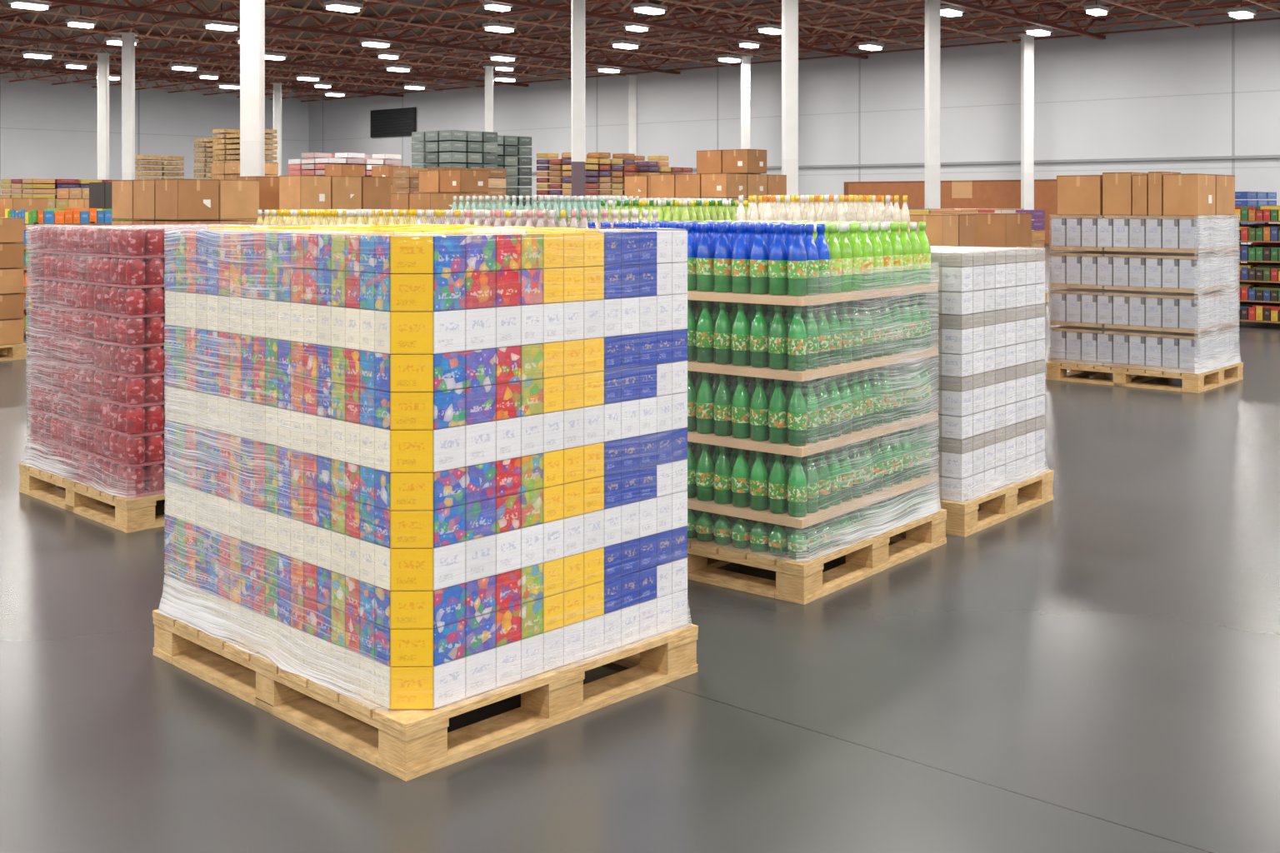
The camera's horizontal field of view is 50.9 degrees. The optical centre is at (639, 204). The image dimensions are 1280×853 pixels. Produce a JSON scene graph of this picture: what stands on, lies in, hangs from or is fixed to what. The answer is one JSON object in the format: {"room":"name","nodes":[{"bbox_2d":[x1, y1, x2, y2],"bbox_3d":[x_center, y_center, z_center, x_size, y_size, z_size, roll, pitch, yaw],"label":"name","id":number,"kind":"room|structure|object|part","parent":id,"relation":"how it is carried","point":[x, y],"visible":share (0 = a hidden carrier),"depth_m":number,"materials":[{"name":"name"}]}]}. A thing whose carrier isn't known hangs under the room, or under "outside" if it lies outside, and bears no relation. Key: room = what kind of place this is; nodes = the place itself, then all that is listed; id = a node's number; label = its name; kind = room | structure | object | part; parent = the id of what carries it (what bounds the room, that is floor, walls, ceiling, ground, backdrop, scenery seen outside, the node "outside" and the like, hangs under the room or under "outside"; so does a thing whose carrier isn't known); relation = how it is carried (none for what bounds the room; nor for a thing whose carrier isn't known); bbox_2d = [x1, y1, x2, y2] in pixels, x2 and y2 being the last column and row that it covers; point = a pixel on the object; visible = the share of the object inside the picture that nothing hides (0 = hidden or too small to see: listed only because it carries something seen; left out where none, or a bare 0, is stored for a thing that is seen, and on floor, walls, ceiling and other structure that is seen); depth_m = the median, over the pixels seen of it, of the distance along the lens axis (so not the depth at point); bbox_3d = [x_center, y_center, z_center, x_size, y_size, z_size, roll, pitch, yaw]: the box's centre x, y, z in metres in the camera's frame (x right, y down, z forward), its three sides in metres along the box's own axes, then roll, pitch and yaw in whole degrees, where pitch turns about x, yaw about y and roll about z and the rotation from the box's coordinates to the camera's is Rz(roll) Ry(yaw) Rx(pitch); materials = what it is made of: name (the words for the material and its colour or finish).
{"room":"warehouse","nodes":[
{"label":"warehouse","id":0,"kind":"room"},
{"bbox_2d":[0,68,308,198],"bbox_3d":[-41.251,-2.550,53.680,0.307,8.100,66.900,0,0,41],"label":"wall","id":1,"kind":"structure","parent":0,"point":[47,131],"depth_m":69.42,"materials":[{"name":"white paint"}]},
{"bbox_2d":[0,0,1255,90],"bbox_3d":[-6.836,-6.726,23.764,91.500,0.249,66.901,0,0,41],"label":"ceiling","id":2,"kind":"structure","parent":0,"point":[382,9],"depth_m":49.61,"materials":[{"name":"brown metal"}]},
{"bbox_2d":[8,0,51,10],"label":"lights","id":3,"kind":"object","parent":2,"relation":"hanging from","point":[26,4],"depth_m":38.54,"materials":[{"name":"white paint"}]},
{"bbox_2d":[21,44,54,59],"label":"lights","id":4,"kind":"object","parent":2,"relation":"hanging from","point":[32,54],"depth_m":51.68,"materials":[{"name":"white paint"}]},
{"bbox_2d":[65,5,95,28],"label":"lights","id":5,"kind":"object","parent":2,"relation":"hanging from","point":[77,22],"depth_m":43.04,"materials":[{"name":"white paint"}]},
{"bbox_2d":[104,21,122,45],"label":"lights","id":6,"kind":"object","parent":2,"relation":"hanging from","point":[112,40],"depth_m":47.32,"materials":[{"name":"white paint"}]},
{"bbox_2d":[203,20,239,30],"label":"lights","id":7,"kind":"object","parent":2,"relation":"hanging from","point":[209,24],"depth_m":43.21,"materials":[{"name":"white paint"}]},
{"bbox_2d":[323,0,363,12],"label":"lights","id":8,"kind":"object","parent":2,"relation":"hanging from","point":[334,5],"depth_m":38.99,"materials":[{"name":"white paint"}]},
{"bbox_2d":[403,77,426,89],"label":"lights","id":9,"kind":"object","parent":2,"relation":"hanging from","point":[410,86],"depth_m":65.73,"materials":[{"name":"white paint"}]},
{"bbox_2d":[482,0,513,13],"label":"lights","id":10,"kind":"object","parent":2,"relation":"hanging from","point":[488,5],"depth_m":39.21,"materials":[{"name":"white paint"}]},
{"bbox_2d":[482,20,516,33],"label":"lights","id":11,"kind":"object","parent":2,"relation":"hanging from","point":[493,27],"depth_m":43.66,"materials":[{"name":"white paint"}]},
{"bbox_2d":[610,22,649,49],"label":"lights","id":12,"kind":"object","parent":2,"relation":"hanging from","point":[625,44],"depth_m":48.10,"materials":[{"name":"white paint"}]},
{"bbox_2d":[0,0,1279,101],"bbox_3d":[-6.827,-6.195,23.546,91.200,0.750,66.616,0,0,41],"label":"joist","id":13,"kind":"object","parent":2,"relation":"attached to","point":[1024,15],"visible":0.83,"depth_m":48.35,"materials":[{"name":"red metal"}]},
{"bbox_2d":[64,49,88,69],"label":"lights","id":14,"kind":"object","parent":13,"relation":"hanging from","point":[69,64],"depth_m":56.18,"materials":[{"name":"white paint"}]},
{"bbox_2d":[109,75,121,79],"label":"lights","id":15,"kind":"object","parent":13,"relation":"hanging from","point":[111,77],"depth_m":60.79,"materials":[{"name":"white paint"}]},
{"bbox_2d":[170,55,198,70],"label":"lights","id":16,"kind":"object","parent":13,"relation":"hanging from","point":[183,67],"depth_m":56.40,"materials":[{"name":"white paint"}]},
{"bbox_2d":[198,60,219,79],"label":"lights","id":17,"kind":"object","parent":13,"relation":"hanging from","point":[207,76],"depth_m":60.85,"materials":[{"name":"white paint"}]},
{"bbox_2d":[217,75,239,89],"label":"lights","id":18,"kind":"object","parent":13,"relation":"hanging from","point":[221,85],"depth_m":65.29,"materials":[{"name":"white paint"}]},
{"bbox_2d":[265,44,287,59],"label":"lights","id":19,"kind":"object","parent":13,"relation":"hanging from","point":[272,56],"depth_m":52.20,"materials":[{"name":"white paint"}]},
{"bbox_2d":[295,70,345,96],"label":"lights","id":20,"kind":"object","parent":13,"relation":"hanging from","point":[301,77],"depth_m":65.39,"materials":[{"name":"white paint"}]},
{"bbox_2d":[360,39,411,72],"label":"lights","id":21,"kind":"object","parent":13,"relation":"hanging from","point":[368,42],"depth_m":52.31,"materials":[{"name":"white paint"}]},
{"bbox_2d":[488,47,517,81],"label":"lights","id":22,"kind":"object","parent":13,"relation":"hanging from","point":[496,57],"depth_m":56.95,"materials":[{"name":"white paint"}]},
{"bbox_2d":[596,65,621,73],"label":"lights","id":23,"kind":"object","parent":13,"relation":"hanging from","point":[601,68],"depth_m":57.20,"materials":[{"name":"white paint"}]},
{"bbox_2d":[630,0,667,17],"label":"lights","id":24,"kind":"object","parent":2,"relation":"hanging from","point":[643,7],"depth_m":39.42,"materials":[{"name":"white paint"}]},
{"bbox_2d":[715,45,742,62],"label":"lights","id":25,"kind":"object","parent":2,"relation":"hanging from","point":[727,58],"depth_m":53.01,"materials":[{"name":"white paint"}]},
{"bbox_2d":[737,40,760,48],"label":"lights","id":26,"kind":"object","parent":2,"relation":"hanging from","point":[742,43],"depth_m":48.57,"materials":[{"name":"white paint"}]},
{"bbox_2d":[755,9,781,34],"label":"lights","id":27,"kind":"object","parent":2,"relation":"hanging from","point":[771,28],"depth_m":44.07,"materials":[{"name":"white paint"}]},
{"bbox_2d":[856,25,884,50],"label":"lights","id":28,"kind":"object","parent":2,"relation":"hanging from","point":[872,46],"depth_m":48.76,"materials":[{"name":"white paint"}]},
{"bbox_2d":[940,4,964,16],"label":"lights","id":29,"kind":"object","parent":2,"relation":"hanging from","point":[948,10],"depth_m":39.86,"materials":[{"name":"white paint"}]},
{"bbox_2d":[1024,25,1052,36],"label":"lights","id":30,"kind":"object","parent":2,"relation":"hanging from","point":[1037,30],"depth_m":44.52,"materials":[{"name":"white paint"}]},
{"bbox_2d":[1084,0,1109,15],"label":"lights","id":31,"kind":"object","parent":2,"relation":"hanging from","point":[1096,10],"depth_m":40.09,"materials":[{"name":"white paint"}]},
{"bbox_2d":[1226,0,1256,19],"label":"lights","id":32,"kind":"object","parent":2,"relation":"hanging from","point":[1241,12],"depth_m":40.27,"materials":[{"name":"white paint"}]},
{"bbox_2d":[0,245,1279,852],"bbox_3d":[-6.821,1.600,23.552,91.199,0.200,66.601,0,0,41],"label":"floor","id":33,"kind":"structure","parent":0,"point":[1094,667],"depth_m":4.02,"materials":[{"name":"concrete"}]},
{"bbox_2d":[0,217,27,361],"bbox_3d":[-6.596,0.817,12.963,0.940,1.367,0.944,0,0,41],"label":"cartons","id":34,"kind":"object","parent":33,"relation":"on","point":[12,347],"visible":0.96,"depth_m":12.92,"materials":[{"name":"brown cardboard"}]},
{"bbox_2d":[0,198,48,311],"bbox_3d":[-9.276,0.709,18.586,1.540,1.582,1.544,0,0,41],"label":"cartons","id":35,"kind":"object","parent":33,"relation":"on","point":[38,204],"visible":0.06,"depth_m":18.46,"materials":[{"name":"brown cardboard"}]},
{"bbox_2d":[0,178,111,199],"bbox_3d":[-17.076,0.390,39.774,2.140,2.221,2.844,0,0,41],"label":"goods","id":36,"kind":"object","parent":33,"relation":"on","point":[32,186],"visible":0.15,"depth_m":38.68,"materials":[{"name":"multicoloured cardboard"}]},
{"bbox_2d":[48,187,89,226],"bbox_3d":[-14.376,0.539,35.774,2.140,1.921,2.844,0,0,41],"label":"goods","id":37,"kind":"object","parent":33,"relation":"on","point":[62,192],"visible":0.04,"depth_m":34.99,"materials":[{"name":"brown cardboard"}]},
{"bbox_2d":[5,208,134,331],"bbox_3d":[-6.575,0.773,15.653,0.840,1.454,1.340,0,0,41],"label":"goods","id":38,"kind":"object","parent":33,"relation":"on","point":[52,217],"visible":0.21,"depth_m":15.13},
{"bbox_3d":[-6.575,0.850,15.653,0.840,1.300,1.340,0,0,41],"label":"frame","id":39,"kind":"part","parent":38,"relation":"part of","materials":[{"name":"red plastic"}]},
{"bbox_2d":[68,198,89,225],"bbox_3d":[-7.676,0.709,20.586,1.540,1.582,1.544,0,0,41],"label":"cartons","id":40,"kind":"object","parent":33,"relation":"on","point":[78,202],"visible":0.02,"depth_m":20.30,"materials":[{"name":"brown cardboard"}]},
{"bbox_2d":[88,181,111,225],"bbox_3d":[-6.302,0.612,17.058,1.300,1.776,0.884,0,0,41],"label":"plastic crates","id":41,"kind":"object","parent":33,"relation":"on","point":[100,193],"visible":0.02,"depth_m":16.97,"materials":[{"name":"plastic"}]},
{"bbox_2d":[95,52,111,179],"bbox_3d":[-21.174,-2.220,53.000,0.648,7.440,0.648,0,0,-4],"label":"column","id":42,"kind":"structure","parent":33,"relation":"on","point":[102,58],"depth_m":52.83,"materials":[{"name":"white paint"}]},
{"bbox_2d":[118,32,138,179],"bbox_3d":[-17.788,-2.220,46.700,0.648,7.440,0.648,0,0,-4],"label":"column","id":43,"kind":"structure","parent":33,"relation":"on","point":[127,38],"depth_m":46.53,"materials":[{"name":"white paint"}]},
{"bbox_2d":[135,155,184,179],"bbox_3d":[-17.951,-0.143,50.003,0.940,3.286,1.844,0,0,41],"label":"crates","id":44,"kind":"object","parent":33,"relation":"on","point":[139,157],"visible":0.12,"depth_m":49.69,"materials":[{"name":"brown wood"}]},
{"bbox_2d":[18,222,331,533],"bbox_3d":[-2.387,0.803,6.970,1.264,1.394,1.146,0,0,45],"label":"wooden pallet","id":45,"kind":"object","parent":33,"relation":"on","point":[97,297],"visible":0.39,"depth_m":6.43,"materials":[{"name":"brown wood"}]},
{"bbox_2d":[111,179,259,225],"bbox_3d":[-4.532,0.631,13.381,1.300,1.738,0.944,0,0,41],"label":"cartons","id":46,"kind":"object","parent":33,"relation":"on","point":[148,202],"visible":0.16,"depth_m":12.99,"materials":[{"name":"brown cardboard"}]},
{"bbox_2d":[193,137,234,178],"bbox_3d":[-16.491,-0.543,53.298,1.840,4.086,1.844,0,0,41],"label":"crates","id":47,"kind":"object","parent":33,"relation":"on","point":[209,160],"visible":0.09,"depth_m":52.76,"materials":[{"name":"brown wood"}]},
{"bbox_2d":[212,129,277,174],"bbox_3d":[-14.791,-0.643,50.298,1.840,4.286,1.844,0,0,41],"label":"crates","id":48,"kind":"object","parent":33,"relation":"on","point":[232,137],"visible":0.16,"depth_m":49.99,"materials":[{"name":"brown wood"}]},
{"bbox_2d":[211,162,278,179],"bbox_3d":[-9.961,0.234,33.875,1.240,2.531,1.244,0,0,41],"label":"goods","id":49,"kind":"object","parent":33,"relation":"on","point":[228,171],"visible":0.06,"depth_m":33.55,"materials":[{"name":"brown cardboard"}]},
{"bbox_2d":[240,0,264,213],"bbox_3d":[-6.779,-2.220,23.500,0.648,7.440,0.648,0,0,-4],"label":"column","id":50,"kind":"structure","parent":33,"relation":"on","point":[252,12],"depth_m":23.33,"materials":[{"name":"white paint"}]},
{"bbox_2d":[270,82,283,176],"bbox_3d":[-17.810,-2.220,66.000,0.648,7.440,0.648,0,0,-4],"label":"column","id":51,"kind":"structure","parent":33,"relation":"on","point":[277,86],"depth_m":65.82,"materials":[{"name":"white paint"}]},
{"bbox_2d":[236,175,390,220],"bbox_3d":[-3.764,0.592,15.517,1.300,1.816,1.304,0,0,41],"label":"cartons","id":52,"kind":"object","parent":33,"relation":"on","point":[292,192],"visible":0.07,"depth_m":15.09,"materials":[{"name":"brown cardboard"}]},
{"bbox_2d":[288,152,401,176],"bbox_3d":[-7.794,0.089,35.524,1.840,2.821,2.444,0,0,41],"label":"goods","id":53,"kind":"object","parent":33,"relation":"on","point":[315,163],"visible":0.13,"depth_m":34.84,"materials":[{"name":"white cardboard"}]},
{"bbox_2d":[255,209,445,225],"bbox_3d":[-2.026,0.770,9.728,1.200,1.460,1.154,0,0,41],"label":"wooden pallet","id":54,"kind":"object","parent":33,"relation":"on","point":[319,217],"visible":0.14,"depth_m":9.34,"materials":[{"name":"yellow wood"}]},
{"bbox_2d":[325,164,411,193],"bbox_3d":[-4.912,0.412,23.275,1.540,2.176,2.044,0,0,41],"label":"cartons","id":55,"kind":"object","parent":33,"relation":"on","point":[332,169],"visible":0.02,"depth_m":23.02,"materials":[{"name":"brown cardboard"}]},
{"bbox_2d":[152,224,698,781],"bbox_3d":[-0.717,0.787,4.396,1.431,1.426,1.171,0,0,44],"label":"wooden pallet","id":56,"kind":"object","parent":33,"relation":"on","point":[418,477],"visible":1,"depth_m":3.89,"materials":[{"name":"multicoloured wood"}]},
{"bbox_2d":[390,170,488,209],"bbox_3d":[-2.591,0.532,17.281,0.880,1.936,1.044,0,0,41],"label":"cartons","id":57,"kind":"object","parent":33,"relation":"on","point":[446,183],"visible":0.12,"depth_m":17.11,"materials":[{"name":"brown cardboard"}]},
{"bbox_2d":[392,166,505,205],"bbox_3d":[-2.964,0.472,20.917,1.300,2.056,1.304,0,0,41],"label":"cartons","id":58,"kind":"object","parent":33,"relation":"on","point":[407,177],"visible":0.07,"depth_m":20.74,"materials":[{"name":"brown cardboard"}]},
{"bbox_2d":[411,130,497,199],"bbox_3d":[-5.494,-0.316,39.840,1.900,3.631,1.904,0,0,41],"label":"crates","id":59,"kind":"object","parent":33,"relation":"on","point":[454,148],"visible":0.24,"depth_m":39.24,"materials":[{"name":"grey plastic"}]},
{"bbox_2d":[483,65,494,132],"bbox_3d":[-6.512,-2.220,58.000,0.648,7.440,0.648,0,0,-4],"label":"column","id":60,"kind":"structure","parent":33,"relation":"on","point":[488,69],"depth_m":57.82,"materials":[{"name":"white paint"}]},
{"bbox_2d":[488,135,531,206],"bbox_3d":[-4.694,-0.316,42.540,1.900,3.631,1.904,0,0,41],"label":"crates","id":61,"kind":"object","parent":33,"relation":"on","point":[511,152],"visible":0.12,"depth_m":42.15,"materials":[{"name":"grey plastic"}]},
{"bbox_2d":[415,209,658,229],"bbox_3d":[-0.626,0.767,8.228,1.200,1.465,1.154,0,0,41],"label":"bottles","id":62,"kind":"object","parent":33,"relation":"on","point":[516,217],"visible":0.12,"depth_m":7.95,"materials":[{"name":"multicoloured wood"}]},
{"bbox_2d":[450,195,639,225],"bbox_3d":[-0.861,0.713,12.460,1.200,1.575,1.504,0,0,41],"label":"bottles","id":63,"kind":"object","parent":33,"relation":"on","point":[567,202],"visible":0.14,"depth_m":12.04,"materials":[{"name":"plastic"}]},
{"bbox_2d":[571,0,584,196],"bbox_3d":[-1.607,-2.220,35.000,0.648,7.440,0.648,0,0,-4],"label":"column","id":64,"kind":"structure","parent":33,"relation":"on","point":[577,6],"depth_m":34.82,"materials":[{"name":"white paint"}]},
{"bbox_2d":[536,152,634,204],"bbox_3d":[-1.607,0.004,39.724,2.160,2.991,2.164,0,0,41],"label":"goods","id":65,"kind":"object","parent":33,"relation":"on","point":[600,170],"visible":0.27,"depth_m":39.11,"materials":[{"name":"multicoloured cardboard"}]},
{"bbox_2d":[626,75,638,161],"bbox_3d":[-0.346,-2.220,62.000,0.648,7.440,0.648,0,0,-4],"label":"column","id":66,"kind":"structure","parent":33,"relation":"on","point":[632,78],"depth_m":61.82,"materials":[{"name":"white paint"}]},
{"bbox_2d":[612,155,692,195],"bbox_3d":[0.394,0.004,41.550,1.630,2.991,2.164,0,0,41],"label":"goods","id":67,"kind":"object","parent":33,"relation":"on","point":[641,168],"visible":0.12,"depth_m":41.29,"materials":[{"name":"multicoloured cardboard"}]},
{"bbox_2d":[598,200,748,223],"bbox_3d":[0.301,0.735,10.705,1.000,1.530,1.004,0,0,41],"label":"bottles","id":68,"kind":"object","parent":33,"relation":"on","point":[668,210],"visible":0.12,"depth_m":10.37,"materials":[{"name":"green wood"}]},
{"bbox_2d":[620,198,732,204],"bbox_3d":[0.191,0.720,13.697,1.200,1.560,1.204,0,0,41],"label":"wooden pallet","id":69,"kind":"object","parent":33,"relation":"on","point":[645,199],"visible":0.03,"depth_m":13.33,"materials":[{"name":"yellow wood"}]},
{"bbox_2d":[624,149,786,207],"bbox_3d":[0.648,0.352,20.170,2.440,2.296,2.044,0,0,41],"label":"cartons","id":70,"kind":"object","parent":33,"relation":"on","point":[732,173],"visible":0.11,"depth_m":19.61,"materials":[{"name":"brown cardboard"}]},
{"bbox_2d":[740,55,753,199],"bbox_3d":[4.254,-2.220,54.000,0.648,7.440,0.648,0,0,-4],"label":"column","id":71,"kind":"structure","parent":33,"relation":"on","point":[746,62],"depth_m":53.83,"materials":[{"name":"white paint"}]},
{"bbox_2d":[587,220,946,604],"bbox_3d":[0.519,0.789,5.863,1.200,1.422,1.184,0,0,39],"label":"wooden pallet","id":72,"kind":"object","parent":33,"relation":"on","point":[803,455],"visible":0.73,"depth_m":5.34,"materials":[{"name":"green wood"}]},
{"bbox_2d":[781,0,798,195],"bbox_3d":[3.685,-2.220,33.000,0.648,7.440,0.648,0,0,-4],"label":"column","id":73,"kind":"structure","parent":33,"relation":"on","point":[789,7],"depth_m":32.82,"materials":[{"name":"white paint"}]},
{"bbox_2d":[735,195,910,234],"bbox_3d":[1.271,0.720,9.305,1.000,1.560,1.004,0,0,41],"label":"bottles","id":74,"kind":"object","parent":33,"relation":"on","point":[864,208],"visible":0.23,"depth_m":9.06,"materials":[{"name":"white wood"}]},
{"bbox_2d":[925,0,939,208],"bbox_3d":[8.187,-2.220,37.600,0.648,7.440,0.648,0,0,-4],"label":"column","id":75,"kind":"structure","parent":33,"relation":"on","point":[932,7],"depth_m":37.42,"materials":[{"name":"white paint"}]},
{"bbox_2d":[910,214,974,246],"bbox_3d":[2.192,0.789,10.371,0.640,1.422,0.564,0,0,41],"label":"cartons","id":76,"kind":"object","parent":33,"relation":"on","point":[942,229],"visible":0.05,"depth_m":10.10,"materials":[{"name":"brown cardboard"}]},
{"bbox_2d":[900,210,994,214],"bbox_3d":[2.931,0.779,13.537,1.090,1.442,0.744,0,0,41],"label":"goods","id":77,"kind":"object","parent":33,"relation":"on","point":[912,212],"visible":0.02,"depth_m":13.15,"materials":[{"name":"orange cardboard"}]},
{"bbox_2d":[908,208,1024,209],"bbox_3d":[6.388,0.794,26.275,1.540,1.411,2.044,0,0,41],"label":"goods","id":78,"kind":"object","parent":33,"relation":"on","point":[910,208],"visible":0.02,"depth_m":26.09,"materials":[{"name":"brown cardboard"}]},
{"bbox_2d":[898,245,1053,537],"bbox_3d":[1.325,0.858,6.806,1.180,1.284,1.004,0,0,40],"label":"wooden pallet","id":79,"kind":"object","parent":33,"relation":"on","point":[990,336],"visible":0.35,"depth_m":6.30,"materials":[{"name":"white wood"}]},
{"bbox_2d":[940,213,1031,248],"bbox_3d":[2.956,0.789,11.464,0.640,1.422,0.544,0,0,41],"label":"cartons","id":80,"kind":"object","parent":33,"relation":"on","point":[992,230],"visible":0.03,"depth_m":11.21,"materials":[{"name":"brown cardboard"}]},
{"bbox_2d":[995,210,1048,302],"bbox_3d":[4.988,0.794,20.275,1.540,1.411,2.044,0,0,41],"label":"goods","id":81,"kind":"object","parent":33,"relation":"on","point":[1037,236],"visible":0.02,"depth_m":20.33,"materials":[{"name":"purple cardboard"}]},
{"bbox_2d":[1018,33,1034,230],"bbox_3d":[13.558,-2.220,47.000,0.648,7.440,0.648,0,0,-4],"label":"column","id":82,"kind":"structure","parent":33,"relation":"on","point":[1027,40],"depth_m":46.82,"materials":[{"name":"white paint"}]},
{"bbox_2d":[1045,171,1243,393],"bbox_3d":[4.315,0.618,11.490,1.271,1.764,1.124,0,0,41],"label":"wooden pallet","id":83,"kind":"object","parent":33,"relation":"on","point":[1143,297],"visible":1,"depth_m":11.08,"materials":[{"name":"brown wood"}]},
{"bbox_2d":[1209,205,1279,323],"bbox_3d":[8.160,0.760,17.134,1.040,1.479,2.440,0,0,41],"label":"shelf unit","id":84,"kind":"object","parent":33,"relation":"on","point":[1259,278],"visible":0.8,"depth_m":16.21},
{"bbox_2d":[1235,191,1276,263],"bbox_3d":[9.224,0.654,21.586,1.540,1.691,1.544,0,0,41],"label":"goods","id":85,"kind":"object","parent":33,"relation":"on","point":[1238,195],"visible":0.03,"depth_m":20.80,"materials":[{"name":"blue cardboard"}]},
{"bbox_2d":[308,2,1279,223],"bbox_3d":[15.124,-2.550,48.797,91.200,8.100,0.301,0,0,41],"label":"wall","id":86,"kind":"structure","parent":0,"point":[1210,90],"depth_m":51.60,"materials":[{"name":"white paint"}]},
{"bbox_2d":[370,107,415,137],"bbox_3d":[-13.512,-4.450,73.320,3.800,1.500,0.161,0,0,41],"label":"louvres","id":87,"kind":"object","parent":86,"relation":"attached to","point":[396,122],"visible":0.94,"depth_m":73.22,"materials":[{"name":"black metal"}]},
{"bbox_2d":[531,155,1279,174],"bbox_3d":[15.061,-1.550,48.573,91.001,0.100,0.136,0,0,41],"label":"trim","id":88,"kind":"structure","parent":86,"relation":"attached to","point":[1253,156],"depth_m":48.50,"materials":[{"name":"white paint"}]},
{"bbox_2d":[844,179,1056,245],"bbox_3d":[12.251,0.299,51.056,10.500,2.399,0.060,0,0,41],"label":"cartons","id":89,"kind":"object","parent":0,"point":[968,193],"depth_m":50.74,"materials":[{"name":"cardboard"}]}
]}

